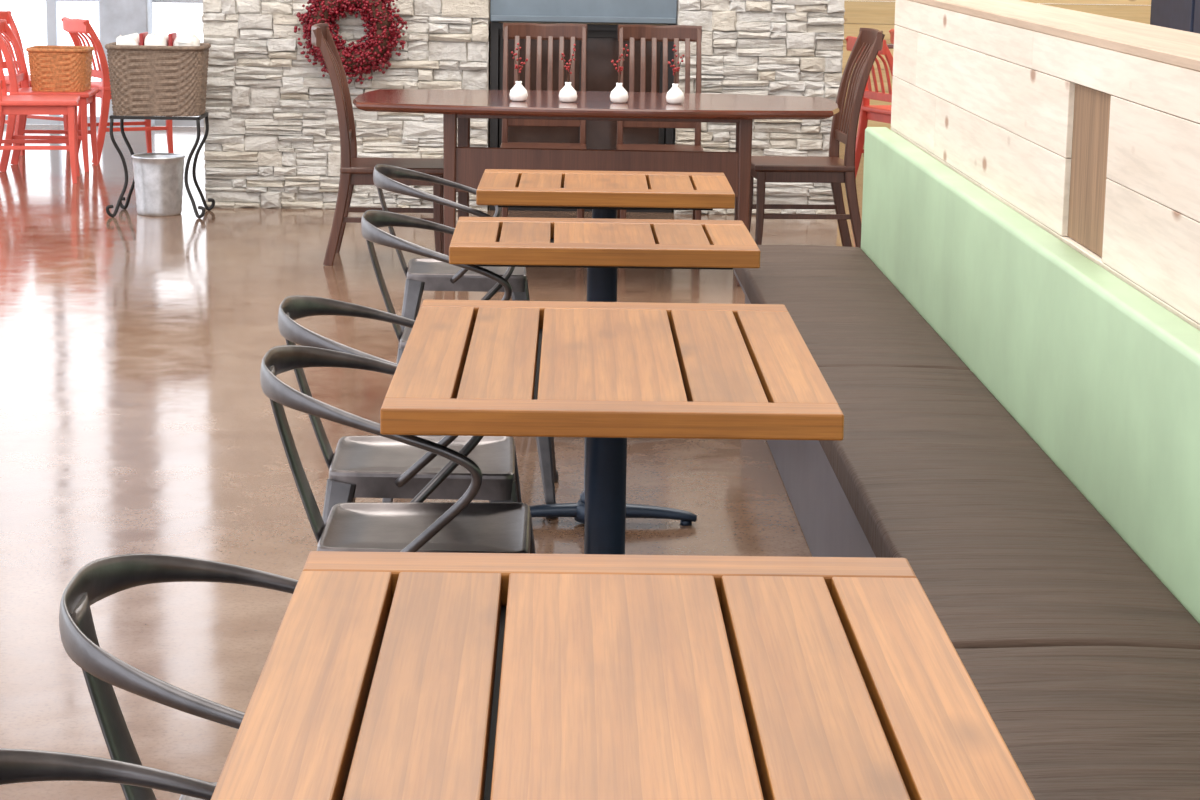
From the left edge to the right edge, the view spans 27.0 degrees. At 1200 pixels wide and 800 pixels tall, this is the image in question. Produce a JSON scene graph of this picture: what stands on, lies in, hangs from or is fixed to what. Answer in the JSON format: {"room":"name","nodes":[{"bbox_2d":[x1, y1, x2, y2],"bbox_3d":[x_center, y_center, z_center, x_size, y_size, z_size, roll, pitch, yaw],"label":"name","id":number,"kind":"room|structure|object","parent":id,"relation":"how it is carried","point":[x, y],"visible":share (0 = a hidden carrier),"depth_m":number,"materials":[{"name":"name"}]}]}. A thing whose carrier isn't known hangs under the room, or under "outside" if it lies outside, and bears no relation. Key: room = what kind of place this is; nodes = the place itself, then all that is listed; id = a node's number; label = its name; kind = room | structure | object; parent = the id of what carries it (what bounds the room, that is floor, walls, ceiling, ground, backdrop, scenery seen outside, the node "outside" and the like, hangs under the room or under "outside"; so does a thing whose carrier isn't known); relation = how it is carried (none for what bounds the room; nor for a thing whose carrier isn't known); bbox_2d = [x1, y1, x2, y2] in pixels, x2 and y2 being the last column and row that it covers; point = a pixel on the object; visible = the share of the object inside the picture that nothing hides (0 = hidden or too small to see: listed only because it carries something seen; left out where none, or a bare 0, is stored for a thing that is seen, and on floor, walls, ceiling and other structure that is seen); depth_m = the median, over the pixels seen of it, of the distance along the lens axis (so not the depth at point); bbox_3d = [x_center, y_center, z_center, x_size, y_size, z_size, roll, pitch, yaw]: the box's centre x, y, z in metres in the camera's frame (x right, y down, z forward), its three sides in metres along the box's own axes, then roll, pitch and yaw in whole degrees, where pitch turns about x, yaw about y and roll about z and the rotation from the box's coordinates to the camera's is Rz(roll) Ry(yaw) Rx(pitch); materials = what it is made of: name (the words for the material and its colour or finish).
{"room":"restaurant","nodes":[
{"label":"restaurant","id":0,"kind":"room"},
{"bbox_2d":[5,0,203,126],"bbox_3d":[-3.872,-4.335,17.485,4.870,4.800,0.100,1,11,-1],"label":"window","id":1,"kind":"structure","parent":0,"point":[52,10],"depth_m":17.78,"materials":[{"name":"white"}]},
{"bbox_2d":[99,0,154,127],"bbox_3d":[-4.034,-4.305,17.315,1.770,4.800,0.240,1,11,-1],"label":"wall pier","id":2,"kind":"object","parent":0,"point":[117,18],"visible":0.29,"depth_m":17.53,"materials":[{"name":"white paint"}]},
{"bbox_2d":[0,124,864,799],"bbox_3d":[-0.385,0.215,7.167,11.500,0.100,22.000,1,11,-1],"label":"floor","id":3,"kind":"structure","parent":0,"point":[136,416],"depth_m":7.36,"materials":[{"name":"concrete"}]},
{"bbox_2d":[0,11,68,154],"bbox_3d":[-3.727,-2.018,15.888,0.597,0.873,0.460,8,13,33],"label":"chair","id":4,"kind":"object","parent":3,"relation":"on","point":[6,15],"visible":0.27,"depth_m":16.04,"materials":[{"name":"paint"}]},
{"bbox_2d":[0,61,79,183],"bbox_3d":[-3.260,-1.680,14.180,0.597,0.873,0.460,-1,11,-9],"label":"chair","id":5,"kind":"object","parent":3,"relation":"on","point":[9,104],"visible":1,"depth_m":14.04,"materials":[{"name":"paint"}]},
{"bbox_2d":[0,19,98,171],"bbox_3d":[-3.302,-1.805,14.824,0.597,0.873,0.460,0,11,-4],"label":"chair","id":6,"kind":"object","parent":3,"relation":"on","point":[87,97],"visible":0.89,"depth_m":14.71,"materials":[{"name":"paint"}]},
{"bbox_2d":[26,45,93,91],"bbox_3d":[-3.191,-1.962,14.799,0.362,0.251,0.342,1,11,-1],"label":"wicker basket","id":7,"kind":"object","parent":6,"relation":"on","point":[52,68],"visible":1,"depth_m":14.66,"materials":[{"name":"orange wicker"}]},
{"bbox_2d":[0,748,216,799],"bbox_3d":[-0.390,0.727,2.273,0.523,0.762,0.572,0,11,-2],"label":"armchair","id":8,"kind":"object","parent":3,"relation":"on","point":[16,765],"visible":0.9,"depth_m":2.45,"materials":[{"name":"grey metal"}]},
{"bbox_2d":[61,17,173,162],"bbox_3d":[-2.983,-1.920,15.439,0.597,0.873,0.460,-5,13,-29],"label":"chair","id":9,"kind":"object","parent":3,"relation":"on","point":[74,27],"visible":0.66,"depth_m":15.22,"materials":[{"name":"paint"}]},
{"bbox_2d":[131,153,184,215],"bbox_3d":[-2.248,-1.097,12.740,0.270,0.298,0.270,1,11,-1],"label":"metal bucket","id":10,"kind":"object","parent":3,"relation":"on","point":[158,177],"visible":1,"depth_m":12.65,"materials":[{"name":"metal"}]},
{"bbox_2d":[106,112,214,217],"bbox_3d":[-2.236,-1.200,12.720,0.500,0.508,0.380,1,11,-1],"label":"stand","id":11,"kind":"object","parent":3,"relation":"on","point":[112,117],"visible":0.94,"depth_m":12.59,"materials":[{"name":"metal"}]},
{"bbox_2d":[105,42,210,116],"bbox_3d":[-2.230,-1.623,12.639,0.502,0.351,0.362,1,11,-1],"label":"wicker basket","id":12,"kind":"object","parent":11,"relation":"on","point":[144,80],"visible":0.98,"depth_m":12.49,"materials":[{"name":"brown wicker"}]},
{"bbox_2d":[116,33,138,44],"bbox_3d":[-2.374,-1.656,12.628,0.119,0.390,0.208,1,11,-1],"label":"linens","id":13,"kind":"object","parent":12,"relation":"in","point":[131,39],"visible":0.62,"depth_m":12.51,"materials":[{"name":"white fabric"}]},
{"bbox_2d":[139,32,147,44],"bbox_3d":[-2.302,-1.655,12.631,0.018,0.400,0.180,1,11,-1],"label":"cloth","id":14,"kind":"object","parent":12,"relation":"in","point":[143,35],"visible":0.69,"depth_m":12.52,"materials":[{"name":"fabric"}]},
{"bbox_2d":[144,33,167,45],"bbox_3d":[-2.231,-1.653,12.631,0.115,0.401,0.212,1,11,-1],"label":"linens","id":15,"kind":"object","parent":12,"relation":"in","point":[153,39],"visible":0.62,"depth_m":12.51,"materials":[{"name":"white fabric"}]},
{"bbox_2d":[168,32,176,45],"bbox_3d":[-2.157,-1.653,12.634,0.018,0.400,0.180,1,11,-1],"label":"cloth","id":16,"kind":"object","parent":12,"relation":"in","point":[171,37],"visible":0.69,"depth_m":12.52,"materials":[{"name":"fabric"}]},
{"bbox_2d":[173,34,199,45],"bbox_3d":[-2.086,-1.653,12.637,0.115,0.390,0.215,1,11,-1],"label":"linens","id":17,"kind":"object","parent":12,"relation":"in","point":[189,39],"visible":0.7,"depth_m":12.51,"materials":[{"name":"white fabric"}]},
{"bbox_2d":[59,554,297,799],"bbox_3d":[-0.367,0.586,3.001,0.523,0.762,0.572,1,11,-1],"label":"armchair","id":18,"kind":"object","parent":3,"relation":"on","point":[99,579],"visible":0.46,"depth_m":2.94,"materials":[{"name":"grey metal"}]},
{"bbox_2d":[311,23,443,265],"bbox_3d":[-0.981,-1.138,11.121,0.597,1.043,0.460,0,11,-2],"label":"dining chair","id":19,"kind":"object","parent":3,"relation":"on","point":[354,170],"visible":0.91,"depth_m":10.97,"materials":[{"name":"brown wood"}]},
{"bbox_2d":[260,345,535,553],"bbox_3d":[-0.341,0.295,4.504,0.523,0.762,0.572,1,11,-1],"label":"armchair","id":20,"kind":"object","parent":3,"relation":"on","point":[463,525],"visible":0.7,"depth_m":4.46,"materials":[{"name":"grey metal"}]},
{"bbox_2d":[278,295,521,523],"bbox_3d":[-0.388,0.179,5.101,0.523,0.762,0.572,0,11,-2],"label":"armchair","id":21,"kind":"object","parent":3,"relation":"on","point":[359,466],"visible":0.53,"depth_m":4.99,"materials":[{"name":"grey metal"}]},
{"bbox_2d":[373,164,529,347],"bbox_3d":[-0.445,-0.347,7.810,0.523,0.762,0.572,0,11,-3],"label":"armchair","id":22,"kind":"object","parent":3,"relation":"on","point":[422,274],"visible":0.62,"depth_m":7.62,"materials":[{"name":"grey metal"}]},
{"bbox_2d":[361,210,558,518],"bbox_3d":[-0.365,-0.110,6.595,0.523,0.762,0.572,1,11,-1],"label":"armchair","id":23,"kind":"object","parent":3,"relation":"on","point":[371,220],"visible":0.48,"depth_m":6.45,"materials":[{"name":"grey metal"}]},
{"bbox_2d":[500,23,586,217],"bbox_3d":[-0.276,-1.325,12.237,0.423,1.006,0.597,1,11,-1],"label":"dining chair","id":24,"kind":"object","parent":3,"relation":"on","point":[561,32],"visible":0.49,"depth_m":12.37,"materials":[{"name":"brown wood"}]},
{"bbox_2d":[489,0,676,212],"bbox_3d":[-0.067,-3.379,12.857,0.970,4.800,0.420,1,11,-1],"label":"fireplace","id":25,"kind":"object","parent":3,"relation":"on","point":[602,18],"visible":0.32,"depth_m":13.04,"materials":[{"name":"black metal"}]},
{"bbox_2d":[353,89,838,285],"bbox_3d":[-0.018,-0.929,10.863,2.080,0.750,1.040,1,11,2],"label":"dining table","id":26,"kind":"object","parent":3,"relation":"on","point":[464,164],"visible":0.82,"depth_m":10.50,"materials":[{"name":"brown wood"}]},
{"bbox_2d":[509,43,527,101],"bbox_3d":[-0.344,-1.392,10.604,0.080,0.248,0.081,1,11,-1],"label":"bud vase","id":27,"kind":"object","parent":26,"relation":"on","point":[518,92],"visible":1,"depth_m":10.60,"materials":[{"name":"white ceramic"}]},
{"bbox_2d":[559,44,576,102],"bbox_3d":[-0.134,-1.386,10.589,0.081,0.248,0.080,8,13,31],"label":"bud vase","id":28,"kind":"object","parent":26,"relation":"on","point":[568,94],"visible":1,"depth_m":10.58,"materials":[{"name":"white ceramic"}]},
{"bbox_2d":[610,44,628,102],"bbox_3d":[0.083,-1.383,10.593,0.081,0.248,0.080,-7,14,-36],"label":"bud vase","id":29,"kind":"object","parent":26,"relation":"on","point":[618,94],"visible":1,"depth_m":10.59,"materials":[{"name":"white ceramic"}]},
{"bbox_2d":[666,45,684,103],"bbox_3d":[0.321,-1.381,10.598,0.080,0.248,0.081,-2,11,-16],"label":"bud vase","id":30,"kind":"object","parent":26,"relation":"on","point":[674,95],"visible":1,"depth_m":10.59,"materials":[{"name":"white ceramic"}]},
{"bbox_2d":[449,217,760,525],"bbox_3d":[0.001,-0.051,6.337,0.745,0.750,0.599,1,11,-1],"label":"cafe table","id":31,"kind":"object","parent":3,"relation":"on","point":[600,246],"visible":0.58,"depth_m":6.15,"materials":[{"name":"brown wood"}]},
{"bbox_2d":[476,169,734,218],"bbox_3d":[0.010,-0.288,7.560,0.745,0.750,0.609,1,11,0],"label":"cafe table","id":32,"kind":"object","parent":3,"relation":"on","point":[605,193],"visible":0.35,"depth_m":7.26,"materials":[{"name":"brown wood"}]},
{"bbox_2d":[380,299,843,554],"bbox_3d":[0.009,0.276,4.648,0.745,0.750,1.159,1,11,-1],"label":"cafe table","id":33,"kind":"object","parent":3,"relation":"on","point":[607,374],"visible":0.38,"depth_m":4.39,"materials":[{"name":"brown wood"}]},
{"bbox_2d":[211,551,1034,799],"bbox_3d":[0.014,0.671,2.611,0.745,0.750,1.169,1,11,-1],"label":"cafe table","id":34,"kind":"object","parent":3,"relation":"on","point":[384,675],"visible":1,"depth_m":2.58,"materials":[{"name":"brown wood"}]},
{"bbox_2d":[616,24,703,219],"bbox_3d":[0.294,-1.318,12.248,0.423,1.006,0.597,1,11,-1],"label":"dining chair","id":35,"kind":"object","parent":3,"relation":"on","point":[632,33],"visible":0.44,"depth_m":12.38,"materials":[{"name":"brown wood"}]},
{"bbox_2d":[749,28,884,247],"bbox_3d":[0.980,-1.182,11.507,0.597,1.043,0.460,0,11,-4],"label":"dining chair","id":36,"kind":"object","parent":3,"relation":"on","point":[832,169],"visible":0.88,"depth_m":11.37,"materials":[{"name":"brown wood"}]},
{"bbox_2d":[843,38,893,48],"bbox_3d":[1.970,-1.982,16.457,0.700,0.750,0.700,1,11,-1],"label":"table","id":37,"kind":"object","parent":3,"relation":"on","point":[890,45],"visible":0.02,"depth_m":16.10,"materials":[{"name":"brown wood"}]},
{"bbox_2d":[845,36,892,178],"bbox_3d":[1.749,-1.655,14.456,0.597,0.873,0.460,-3,12,-21],"label":"chair","id":38,"kind":"object","parent":3,"relation":"on","point":[880,113],"visible":0.37,"depth_m":14.44,"materials":[{"name":"paint"}]},
{"bbox_2d":[889,29,893,43],"bbox_3d":[2.089,-1.844,15.460,0.597,0.873,0.460,0,11,-7],"label":"chair","id":39,"kind":"object","parent":3,"relation":"on","point":[891,31],"visible":0.06,"depth_m":15.40,"materials":[{"name":"paint"}]},
{"bbox_2d":[734,127,1199,799],"bbox_3d":[0.756,0.275,4.426,0.507,0.860,7.960,1,11,-1],"label":"bench","id":40,"kind":"object","parent":3,"relation":"on","point":[1022,420],"visible":0.8,"depth_m":4.67,"materials":[{"name":"brown fabric"}]},
{"bbox_2d":[734,245,969,369],"bbox_3d":[0.673,-0.262,7.204,0.430,0.082,2.277,1,11,-1],"label":"seat cushion","id":41,"kind":"object","parent":40,"relation":"on","point":[849,308],"depth_m":6.99,"materials":[{"name":"brown fabric"}]},
{"bbox_2d":[818,366,1199,649],"bbox_3d":[0.710,0.180,4.926,0.430,0.082,2.357,1,11,-1],"label":"seat cushion","id":42,"kind":"object","parent":40,"relation":"on","point":[938,469],"depth_m":4.54,"materials":[{"name":"brown fabric"}]},
{"bbox_2d":[955,646,1199,799],"bbox_3d":[0.747,0.628,2.620,0.430,0.082,2.337,1,11,-1],"label":"seat cushion","id":43,"kind":"object","parent":40,"relation":"on","point":[1076,722],"depth_m":3.42,"materials":[{"name":"brown fabric"}]},
{"bbox_2d":[1150,0,1199,33],"bbox_3d":[3.808,-1.498,12.506,1.280,1.360,4.060,1,11,-1],"label":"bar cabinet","id":44,"kind":"object","parent":3,"relation":"on","point":[1184,15],"visible":0.02,"depth_m":13.73,"materials":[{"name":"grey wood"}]},
{"bbox_2d":[201,0,844,214],"bbox_3d":[-0.374,-3.381,12.843,3.323,4.808,0.448,1,11,-1],"label":"wall","id":45,"kind":"structure","parent":0,"point":[273,139],"depth_m":12.98,"materials":[{"name":"stone"}]},
{"bbox_2d":[294,0,407,84],"bbox_3d":[-1.281,-1.907,12.827,0.586,0.576,0.125,1,11,-1],"label":"wreath","id":46,"kind":"object","parent":45,"relation":"attached to","point":[381,32],"visible":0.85,"depth_m":12.82,"materials":[{"name":"red plant"}]},
{"bbox_2d":[842,0,1150,130],"bbox_3d":[1.877,-4.266,17.592,6.700,4.796,0.100,1,11,-1],"label":"wall","id":47,"kind":"structure","parent":0,"point":[876,14],"depth_m":17.85,"materials":[{"name":"yellow wood"}]},
{"bbox_2d":[891,0,1199,330],"bbox_3d":[1.149,0.082,4.339,0.260,1.281,8.050,1,11,-1],"label":"wall","id":48,"kind":"structure","parent":0,"point":[992,102],"depth_m":5.51,"materials":[{"name":"white wood"}]},
{"bbox_2d":[908,0,1199,71],"bbox_3d":[1.159,-0.557,4.215,0.262,0.022,8.070,1,11,-1],"label":"ledge","id":49,"kind":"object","parent":48,"relation":"on","point":[1179,48],"depth_m":5.55,"materials":[{"name":"beige wood"}]},
{"bbox_2d":[1067,83,1113,256],"bbox_3d":[1.037,-0.480,5.206,0.030,0.332,0.406,1,11,-1],"label":"wooden panel","id":50,"kind":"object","parent":48,"relation":"attached to","point":[1091,118],"depth_m":5.22,"materials":[{"name":"brown wood"}]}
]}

